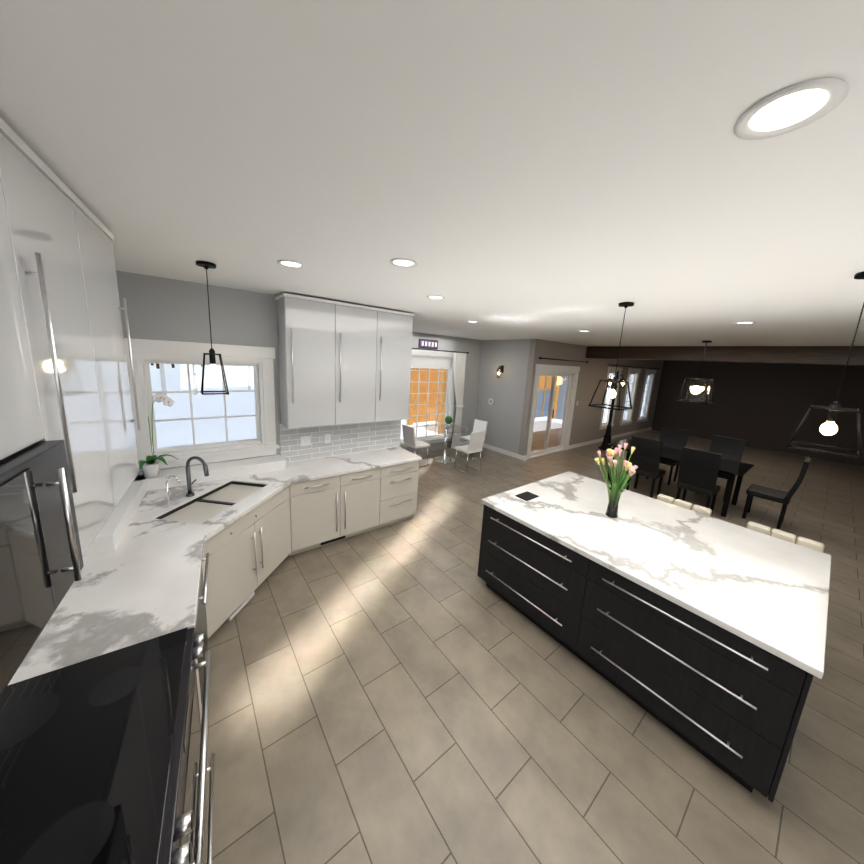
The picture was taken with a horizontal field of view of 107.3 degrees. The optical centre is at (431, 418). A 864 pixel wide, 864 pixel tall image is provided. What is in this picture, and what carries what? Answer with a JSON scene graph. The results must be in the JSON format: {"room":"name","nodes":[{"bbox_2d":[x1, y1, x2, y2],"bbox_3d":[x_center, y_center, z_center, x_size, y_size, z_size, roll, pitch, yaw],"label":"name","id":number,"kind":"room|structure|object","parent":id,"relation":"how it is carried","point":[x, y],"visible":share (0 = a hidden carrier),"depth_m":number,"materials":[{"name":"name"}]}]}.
{"room":"kitchen","nodes":[
{"label":"kitchen","id":0,"kind":"room"},
{"bbox_2d":[116,270,279,471],"bbox_3d":[-1.806,0.041,3.709,3.300,2.800,0.150,-5,13,-38],"label":"wall","id":1,"kind":"structure","parent":0,"point":[163,309],"depth_m":3.04,"materials":[{"name":"grey paint"}]},
{"bbox_2d":[124,338,279,470],"bbox_3d":[-2.289,-0.151,3.256,1.270,1.210,0.210,-5,13,-38],"label":"window","id":2,"kind":"structure","parent":1,"relation":"in","point":[145,352],"depth_m":3.20,"materials":[{"name":"white wood"}]},
{"bbox_2d":[118,414,401,495],"bbox_3d":[-1.567,0.302,3.691,2.980,0.480,0.258,-5,13,-38],"label":"backsplash","id":3,"kind":"structure","parent":1,"relation":"attached to","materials":[{"name":"tile"}]},
{"bbox_2d":[276,293,335,428],"bbox_3d":[-1.400,-0.612,3.559,0.515,1.380,0.348,-5,13,-38],"label":"upper cabinet","id":4,"kind":"object","parent":1,"relation":"attached to","point":[306,326],"depth_m":3.41,"materials":[{"name":"grey wood"}]},
{"bbox_2d":[336,301,379,424],"bbox_3d":[-0.993,-0.646,3.873,0.515,1.380,0.348,-5,13,-38],"label":"upper cabinet","id":5,"kind":"object","parent":1,"relation":"attached to","point":[357,326],"depth_m":3.74,"materials":[{"name":"grey wood"}]},
{"bbox_2d":[376,309,413,424],"bbox_3d":[-0.587,-0.681,4.187,0.515,1.380,0.348,-5,13,-38],"label":"upper cabinet","id":6,"kind":"object","parent":1,"relation":"attached to","point":[393,374],"depth_m":4.05,"materials":[{"name":"grey wood"}]},
{"bbox_2d":[0,0,863,345],"bbox_3d":[2.364,-1.011,2.649,10.130,0.100,10.780,-5,13,-38],"label":"ceiling","id":7,"kind":"structure","parent":0,"point":[560,170],"depth_m":0.94,"materials":[{"name":"white paint"}]},
{"bbox_2d":[196,260,228,394],"bbox_3d":[-1.641,-0.652,2.355,0.170,0.934,0.170,-5,13,-38],"label":"light","id":8,"kind":"object","parent":7,"relation":"hanging from","point":[213,370],"visible":1,"depth_m":2.37,"materials":[{"name":"black metal"}]},
{"bbox_2d":[277,260,304,267],"bbox_3d":[-0.961,-1.053,2.168,0.174,0.008,0.174,4,10,7],"label":"recessed light","id":9,"kind":"object","parent":7,"relation":"in","point":[288,263],"depth_m":2.16,"materials":[{"name":"white plastic"}]},
{"bbox_2d":[390,258,416,266],"bbox_3d":[-0.179,-0.979,2.001,0.174,0.008,0.174,13,14,42],"label":"recessed light","id":10,"kind":"object","parent":7,"relation":"in","point":[400,262],"depth_m":1.99,"materials":[{"name":"white plastic"}]},
{"bbox_2d":[427,295,444,298],"bbox_3d":[0.038,-1.154,3.028,0.174,0.008,0.174,4,10,7],"label":"recessed light","id":11,"kind":"object","parent":7,"relation":"in","point":[430,296],"depth_m":3.01,"materials":[{"name":"white"}]},
{"bbox_2d":[588,302,633,410],"bbox_3d":[1.708,-0.565,2.917,0.279,0.941,0.279,-5,13,-38],"label":"pendant light","id":12,"kind":"object","parent":7,"relation":"hanging from","point":[614,381],"visible":1,"depth_m":2.94,"materials":[{"name":"black metal"}]},
{"bbox_2d":[677,340,712,403],"bbox_3d":[4.726,-0.819,5.588,0.427,1.068,0.427,-5,13,-38],"label":"lantern pendant light","id":13,"kind":"object","parent":7,"relation":"hanging from","point":[702,388],"visible":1,"depth_m":5.59,"materials":[{"name":"black metal"}]},
{"bbox_2d":[734,321,755,323],"bbox_3d":[3.431,-1.049,3.486,0.174,0.008,0.174,4,10,7],"label":"recessed light","id":14,"kind":"object","parent":7,"relation":"in","point":[748,322],"depth_m":3.48,"materials":[{"name":"white"}]},
{"bbox_2d":[734,77,848,139],"bbox_3d":[0.800,-0.691,0.717,0.174,0.008,0.174,4,10,7],"label":"recessed light","id":15,"kind":"object","parent":7,"relation":"in","point":[792,108],"depth_m":0.71,"materials":[{"name":"white"}]},
{"bbox_2d":[786,272,863,458],"bbox_3d":[2.352,-0.301,1.802,0.279,0.991,0.279,-5,13,-38],"label":"pendant light","id":16,"kind":"object","parent":7,"relation":"hanging from","point":[829,426],"visible":1,"depth_m":1.84,"materials":[{"name":"black metal"}]},
{"bbox_2d":[403,332,481,452],"bbox_3d":[-0.237,-0.564,7.511,3.900,2.800,0.150,-5,13,-38],"label":"wall","id":17,"kind":"structure","parent":0,"point":[472,347],"depth_m":8.19,"materials":[{"name":"grey paint"}]},
{"bbox_2d":[400,349,454,447],"bbox_3d":[-0.186,-0.476,7.546,1.850,2.230,0.210,-5,13,-38],"label":"nook window","id":18,"kind":"structure","parent":17,"relation":"in","point":[449,403],"depth_m":7.76,"materials":[{"name":"white"}]},
{"bbox_2d":[411,357,451,368],"bbox_3d":[-0.120,-1.283,7.372,1.510,0.235,0.018,-5,13,-38],"label":"window blind","id":19,"kind":"object","parent":18,"relation":"attached to","point":[431,363],"visible":0.64,"depth_m":7.43,"materials":[{"name":"white fabric"}]},
{"bbox_2d":[418,339,437,348],"bbox_3d":[-0.079,-1.701,7.263,0.540,0.200,0.026,-5,13,-38],"label":"frame","id":20,"kind":"object","parent":17,"relation":"attached to","point":[428,344],"visible":0.98,"depth_m":7.25,"materials":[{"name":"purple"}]},
{"bbox_2d":[412,348,468,353],"bbox_3d":[-0.035,-1.564,7.247,2.318,0.050,0.153,-5,13,-38],"label":"curtain rod","id":21,"kind":"object","parent":17,"relation":"attached to","point":[441,350],"visible":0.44,"depth_m":7.35,"materials":[{"name":"black metal"}]},
{"bbox_2d":[451,353,465,448],"bbox_3d":[0.623,-0.415,7.961,0.405,2.400,0.100,-5,13,-38],"label":"curtain","id":22,"kind":"object","parent":21,"relation":"hanging from","point":[459,362],"visible":0.42,"depth_m":7.86,"materials":[{"name":"white fabric"}]},
{"bbox_2d":[460,441,468,445],"bbox_3d":[0.826,0.679,8.528,0.792,0.110,0.012,-5,13,-38],"label":"baseboard","id":23,"kind":"structure","parent":17,"relation":"attached to","point":[465,442],"depth_m":8.56,"materials":[{"name":"white"}]},
{"bbox_2d":[476,339,529,453],"bbox_3d":[1.744,-0.547,8.023,0.150,2.800,1.490,-5,13,-38],"label":"wall","id":24,"kind":"structure","parent":0,"point":[501,415],"depth_m":7.87,"materials":[{"name":"grey paint"}]},
{"bbox_2d":[497,365,503,377],"bbox_3d":[1.656,-1.153,7.797,0.180,0.300,0.140,-5,13,-38],"label":"lantern sconce","id":25,"kind":"object","parent":24,"relation":"attached to","point":[501,368],"visible":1,"depth_m":7.78,"materials":[{"name":"black metal"}]},
{"bbox_2d":[483,443,526,460],"bbox_3d":[1.684,0.801,8.117,0.016,0.110,1.738,-5,13,-38],"label":"baseboard","id":26,"kind":"structure","parent":24,"relation":"attached to","point":[508,453],"depth_m":7.92,"materials":[{"name":"white"}]},
{"bbox_2d":[203,428,863,863],"bbox_3d":[4.613,1.633,5.030,16.230,0.100,10.780,-5,13,-38],"label":"floor","id":27,"kind":"structure","parent":0,"point":[413,690],"depth_m":1.98,"materials":[{"name":"tile"}]},
{"bbox_2d":[0,117,143,863],"bbox_3d":[-1.098,-0.047,0.492,0.623,1.360,3.078,-5,13,-38],"label":"cabinet","id":28,"kind":"object","parent":27,"relation":"on","point":[70,475],"depth_m":1.03,"materials":[{"name":"grey wood"}]},
{"bbox_2d":[188,625,212,863],"bbox_3d":[-1.176,1.526,1.040,0.703,0.905,0.924,-5,13,-38],"label":"base cabinet","id":29,"kind":"object","parent":27,"relation":"on","point":[199,742],"depth_m":1.32,"materials":[{"name":"grey metal"}]},
{"bbox_2d":[0,617,214,863],"bbox_3d":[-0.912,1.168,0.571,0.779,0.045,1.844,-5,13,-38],"label":"stove","id":30,"kind":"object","parent":29,"relation":"on","point":[121,793],"depth_m":0.99,"materials":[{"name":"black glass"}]},
{"bbox_2d":[92,445,421,652],"bbox_3d":[-1.064,0.735,2.919,3.148,0.040,2.214,-5,13,-38],"label":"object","id":31,"kind":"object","parent":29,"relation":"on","point":[201,558],"depth_m":2.74,"materials":[{"name":"white stone"}]},
{"bbox_2d":[139,392,178,477],"bbox_3d":[-2.454,0.150,2.841,0.282,0.766,0.269,-5,13,-38],"label":"orchid pot","id":32,"kind":"object","parent":31,"relation":"on","point":[150,468],"depth_m":2.85,"materials":[{"name":"white ceramic"}]},
{"bbox_2d":[184,457,207,496],"bbox_3d":[-2.046,0.502,2.762,0.172,0.367,0.196,-5,13,-38],"label":"faucet","id":33,"kind":"object","parent":31,"relation":"on","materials":[{"name":"metal"}]},
{"bbox_2d":[196,633,211,780],"bbox_3d":[-1.464,1.439,1.502,0.592,0.880,0.267,-5,13,-38],"label":"base cabinet","id":34,"kind":"object","parent":27,"relation":"on","point":[197,634],"depth_m":1.46,"materials":[{"name":"grey metal"}]},
{"bbox_2d":[200,629,211,715],"bbox_3d":[-1.691,1.363,1.846,0.626,0.880,0.661,-5,13,-38],"label":"base cabinet","id":35,"kind":"object","parent":27,"relation":"on","point":[205,655],"depth_m":1.45,"materials":[{"name":"grey"}]},
{"bbox_2d":[212,617,233,633],"bbox_3d":[-1.607,1.316,2.557,0.400,0.728,0.400,-5,13,-38],"label":"base cabinet","id":36,"kind":"object","parent":27,"relation":"on","point":[214,627],"depth_m":2.41,"materials":[{"name":"grey"}]},
{"bbox_2d":[402,424,430,466],"bbox_3d":[-0.337,0.563,6.708,0.470,0.858,0.420,-5,13,-38],"label":"chair","id":37,"kind":"object","parent":27,"relation":"on","point":[409,436],"visible":0.77,"depth_m":6.57,"materials":[{"name":"silver metal"}]},
{"bbox_2d":[424,423,467,463],"bbox_3d":[0.302,0.574,7.153,1.000,0.750,1.000,-5,13,-38],"label":"table","id":38,"kind":"object","parent":27,"relation":"on","point":[444,458],"visible":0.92,"depth_m":7.12,"materials":[{"name":"clear glass"}]},
{"bbox_2d":[445,416,452,427],"bbox_3d":[0.369,0.074,7.093,0.171,0.258,0.180,-5,13,-38],"label":"decor","id":39,"kind":"object","parent":38,"relation":"on","point":[448,420],"visible":1,"depth_m":7.03,"materials":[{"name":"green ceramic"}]},
{"bbox_2d":[454,431,485,473],"bbox_3d":[0.767,0.651,6.560,0.420,0.858,0.470,-5,13,-38],"label":"chair","id":40,"kind":"object","parent":27,"relation":"on","point":[476,442],"visible":1,"depth_m":6.39,"materials":[{"name":"white leather"}]},
{"bbox_2d":[460,419,487,459],"bbox_3d":[0.978,0.484,7.539,0.470,0.858,0.420,-5,13,-38],"label":"chair","id":41,"kind":"object","parent":27,"relation":"on","point":[479,425],"visible":0.54,"depth_m":7.57,"materials":[{"name":"silver metal"}]},
{"bbox_2d":[598,371,625,449],"bbox_3d":[5.023,-0.226,8.824,0.970,2.240,0.427,-5,13,-38],"label":"floor lamp","id":42,"kind":"object","parent":27,"relation":"on","point":[606,441],"visible":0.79,"depth_m":8.89,"materials":[{"name":"black metal"}]},
{"bbox_2d":[626,436,665,497],"bbox_3d":[3.879,0.862,5.738,0.540,1.080,0.460,-5,13,-38],"label":"dining chair","id":43,"kind":"object","parent":27,"relation":"on","point":[645,456],"visible":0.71,"depth_m":5.55,"materials":[{"name":"black wood"}]},
{"bbox_2d":[477,503,820,802],"bbox_3d":[1.568,1.389,2.697,1.252,0.880,2.066,-5,13,-38],"label":"kitchen island","id":44,"kind":"object","parent":27,"relation":"on","point":[704,635],"depth_m":1.95,"materials":[{"name":"black wood"}]},
{"bbox_2d":[481,471,830,678],"bbox_3d":[1.748,0.924,2.734,1.600,0.040,2.110,-5,13,-38],"label":"island countertop","id":45,"kind":"structure","parent":44,"relation":"on","point":[771,591],"depth_m":2.29,"materials":[{"name":"white stone"}]},
{"bbox_2d":[646,426,688,484],"bbox_3d":[4.872,0.760,6.606,0.540,1.080,0.460,-5,13,-38],"label":"dining chair","id":46,"kind":"object","parent":27,"relation":"on","point":[674,438],"visible":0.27,"depth_m":6.61,"materials":[{"name":"black wood"}]},
{"bbox_2d":[607,439,753,516],"bbox_3d":[4.486,1.022,5.970,1.000,0.750,2.000,-5,13,-38],"label":"dining table","id":47,"kind":"object","parent":27,"relation":"on","point":[732,468],"visible":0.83,"depth_m":5.50,"materials":[{"name":"black wood"}]},
{"bbox_2d":[657,494,711,515],"bbox_3d":[2.366,1.321,3.191,0.561,0.926,0.480,-5,13,-38],"label":"bar stool","id":48,"kind":"object","parent":27,"relation":"on","point":[686,505],"visible":0.15,"depth_m":3.22,"materials":[{"name":"beige leather"}]},
{"bbox_2d":[676,447,721,513],"bbox_3d":[4.271,1.004,5.083,0.540,1.080,0.460,-5,13,-38],"label":"dining chair","id":49,"kind":"object","parent":27,"relation":"on","point":[698,471],"visible":0.9,"depth_m":4.90,"materials":[{"name":"black wood"}]},
{"bbox_2d":[696,435,745,500],"bbox_3d":[5.392,0.908,5.950,0.540,1.080,0.460,-5,13,-38],"label":"dining chair","id":50,"kind":"object","parent":27,"relation":"on","point":[728,448],"visible":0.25,"depth_m":5.97,"materials":[{"name":"black wood"}]},
{"bbox_2d":[742,457,810,528],"bbox_3d":[5.303,1.090,4.922,0.460,1.080,0.540,-5,13,-38],"label":"dining chair","id":51,"kind":"object","parent":27,"relation":"on","point":[772,494],"visible":1,"depth_m":4.82,"materials":[{"name":"black wood"}]},
{"bbox_2d":[746,521,823,552],"bbox_3d":[2.795,1.443,2.651,0.561,0.926,0.480,-5,13,-38],"label":"bar stool","id":52,"kind":"object","parent":27,"relation":"on","point":[791,538],"visible":0.12,"depth_m":2.68,"materials":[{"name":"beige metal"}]},
{"bbox_2d":[518,339,663,455],"bbox_3d":[5.513,-0.683,9.918,8.430,2.800,0.150,-5,13,-38],"label":"wall","id":53,"kind":"structure","parent":0,"point":[593,372],"depth_m":8.94,"materials":[{"name":"grey paint"}]},
{"bbox_2d":[526,364,579,458],"bbox_3d":[3.018,-0.202,8.029,1.940,2.258,0.180,-5,13,-38],"label":"door","id":54,"kind":"structure","parent":53,"relation":"in","point":[570,372],"depth_m":8.08,"materials":[{"name":"white"}]},
{"bbox_2d":[539,357,587,362],"bbox_3d":[3.230,-1.425,7.758,2.183,0.056,0.126,-5,13,-38],"label":"curtain rod","id":55,"kind":"object","parent":53,"relation":"attached to","point":[563,360],"visible":1,"depth_m":7.64,"materials":[{"name":"black metal"}]},
{"bbox_2d":[569,427,651,448],"bbox_3d":[6.236,0.589,10.670,6.238,0.110,0.012,-5,13,-38],"label":"baseboard","id":56,"kind":"structure","parent":53,"relation":"attached to","point":[649,428],"depth_m":9.99,"materials":[{"name":"white"}]},
{"bbox_2d":[599,367,622,429],"bbox_3d":[5.496,-0.633,9.889,0.960,1.920,0.210,-5,13,-38],"label":"living room window","id":57,"kind":"structure","parent":53,"relation":"in","point":[611,370],"depth_m":9.93,"materials":[{"name":"white"}]},
{"bbox_2d":[620,368,640,425],"bbox_3d":[6.656,-0.732,10.786,0.960,1.920,0.210,-5,13,-38],"label":"living room window","id":58,"kind":"structure","parent":53,"relation":"in","point":[627,419],"depth_m":10.89,"materials":[{"name":"white"}]},
{"bbox_2d":[611,365,657,368],"bbox_3d":[6.763,-1.698,10.508,4.300,0.022,0.108,-5,13,-38],"label":"curtain rod","id":59,"kind":"object","parent":53,"relation":"attached to","point":[632,366],"visible":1,"depth_m":10.18,"materials":[{"name":"black metal"}]},
{"bbox_2d":[637,369,655,422],"bbox_3d":[7.824,-0.831,11.689,0.960,1.920,0.210,-5,13,-38],"label":"living room window","id":60,"kind":"structure","parent":53,"relation":"in","point":[643,417],"depth_m":11.81,"materials":[{"name":"white"}]},
{"bbox_2d":[652,360,863,466],"bbox_3d":[11.500,-0.186,9.015,0.150,2.800,8.740,-5,13,-38],"label":"wall","id":61,"kind":"structure","parent":0,"point":[762,405],"depth_m":10.03,"materials":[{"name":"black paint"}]},
{"bbox_3d":[8.769,-1.557,7.603,6.100,0.100,10.780,-5,13,-38],"label":"ceiling","id":62,"kind":"structure","parent":0,"visible":0},
{"bbox_2d":[585,346,863,365],"bbox_3d":[6.884,-1.014,5.168,0.280,0.299,8.738,-5,13,-38],"label":"ceiling beam","id":63,"kind":"structure","parent":62,"relation":"attached to","point":[824,355],"depth_m":6.12,"materials":[{"name":"brown wood"}]},
{"label":"outside","id":64,"kind":"structure","parent":0,"visible":0},
{"bbox_2d":[149,363,646,447],"bbox_3d":[-24.618,-7.498,48.233,260.000,0.200,170.000,-5,13,-38],"label":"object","id":65,"kind":"structure","parent":64,"point":[175,436],"depth_m":13.68,"materials":[{"name":"white"}]},
{"bbox_2d":[151,363,647,394],"bbox_3d":[-21.602,-10.012,29.808,179.427,11.666,93.310,-5,13,-38],"label":"trees","id":66,"kind":"object","parent":65,"relation":"on","point":[162,371],"depth_m":16.85,"materials":[{"name":"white plant"}]},
{"bbox_2d":[400,417,561,438],"bbox_3d":[1.134,0.430,11.304,11.500,0.240,6.860,-5,13,-38],"label":"deck","id":67,"kind":"object","parent":65,"relation":"on","point":[540,423],"depth_m":12.41,"materials":[{"name":"white"}]},
{"bbox_2d":[407,368,447,433],"bbox_3d":[0.864,-1.375,11.045,3.400,3.370,2.600,-5,13,-38],"label":"gazebo","id":68,"kind":"object","parent":67,"relation":"on","point":[431,409],"depth_m":11.22,"materials":[{"name":"brown wood"}]},
{"bbox_2d":[535,374,631,419],"bbox_3d":[3.928,-0.846,11.196,7.050,2.610,3.800,-5,13,-38],"label":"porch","id":69,"kind":"object","parent":67,"relation":"on","point":[559,389],"depth_m":14.14,"materials":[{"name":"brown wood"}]},
{"bbox_2d":[602,374,612,422],"bbox_3d":[6.340,-0.826,11.233,4.400,2.300,0.020,-5,13,-38],"label":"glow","id":70,"kind":"object","parent":69,"relation":"attached to","point":[607,400],"depth_m":11.11,"materials":[{"name":"white"}]}
]}

